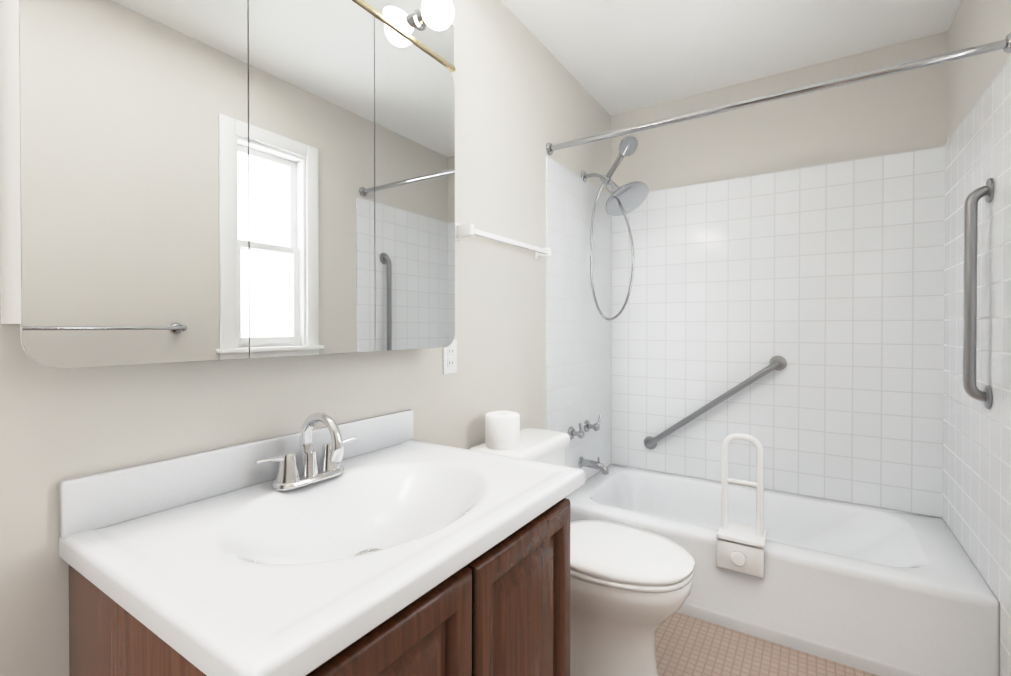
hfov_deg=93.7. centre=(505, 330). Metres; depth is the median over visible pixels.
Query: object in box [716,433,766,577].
rail
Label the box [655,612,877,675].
floor
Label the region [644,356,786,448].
grab rail
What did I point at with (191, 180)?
upper cabinet
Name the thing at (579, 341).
tiled wall
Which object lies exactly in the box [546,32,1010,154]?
curtain rod
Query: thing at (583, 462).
tub faucet
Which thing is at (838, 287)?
tiled wall
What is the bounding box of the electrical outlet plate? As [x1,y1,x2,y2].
[443,340,456,373]
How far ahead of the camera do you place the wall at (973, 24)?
1.74 m
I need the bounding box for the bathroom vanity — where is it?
[59,410,584,675]
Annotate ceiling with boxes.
[500,0,961,115]
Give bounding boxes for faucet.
[254,412,357,490]
[568,415,608,474]
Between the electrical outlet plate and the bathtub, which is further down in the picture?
the bathtub
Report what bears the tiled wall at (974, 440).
attached to the wall at (973, 24)
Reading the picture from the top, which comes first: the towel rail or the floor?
the towel rail
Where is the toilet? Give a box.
[469,428,694,675]
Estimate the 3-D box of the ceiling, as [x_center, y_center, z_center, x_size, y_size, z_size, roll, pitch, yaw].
[0.298,-1.343,0.956,1.724,0.100,3.811,0,1,33]
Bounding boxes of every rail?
[455,222,551,259]
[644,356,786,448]
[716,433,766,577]
[963,178,993,408]
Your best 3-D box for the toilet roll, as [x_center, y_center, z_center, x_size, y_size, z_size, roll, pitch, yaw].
[-0.011,0.349,1.682,0.122,0.118,0.122,0,1,33]
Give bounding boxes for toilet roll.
[485,411,519,449]
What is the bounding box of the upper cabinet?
[0,0,455,367]
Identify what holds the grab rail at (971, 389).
attached to the tiled wall at (974, 440)
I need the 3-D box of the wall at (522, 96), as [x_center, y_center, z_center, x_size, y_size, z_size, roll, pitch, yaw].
[-0.383,-0.069,1.408,0.100,2.456,3.811,0,1,33]
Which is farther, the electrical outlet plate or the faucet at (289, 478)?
the electrical outlet plate
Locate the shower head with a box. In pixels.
[581,136,648,320]
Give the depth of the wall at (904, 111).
2.36 m
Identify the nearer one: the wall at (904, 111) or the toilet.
the toilet
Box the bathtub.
[565,464,999,675]
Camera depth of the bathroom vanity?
0.81 m
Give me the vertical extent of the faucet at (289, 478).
0.154 m
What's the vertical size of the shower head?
0.925 m
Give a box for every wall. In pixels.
[0,0,610,675]
[546,156,613,480]
[611,31,947,518]
[614,146,941,516]
[938,55,1010,675]
[947,0,1010,141]

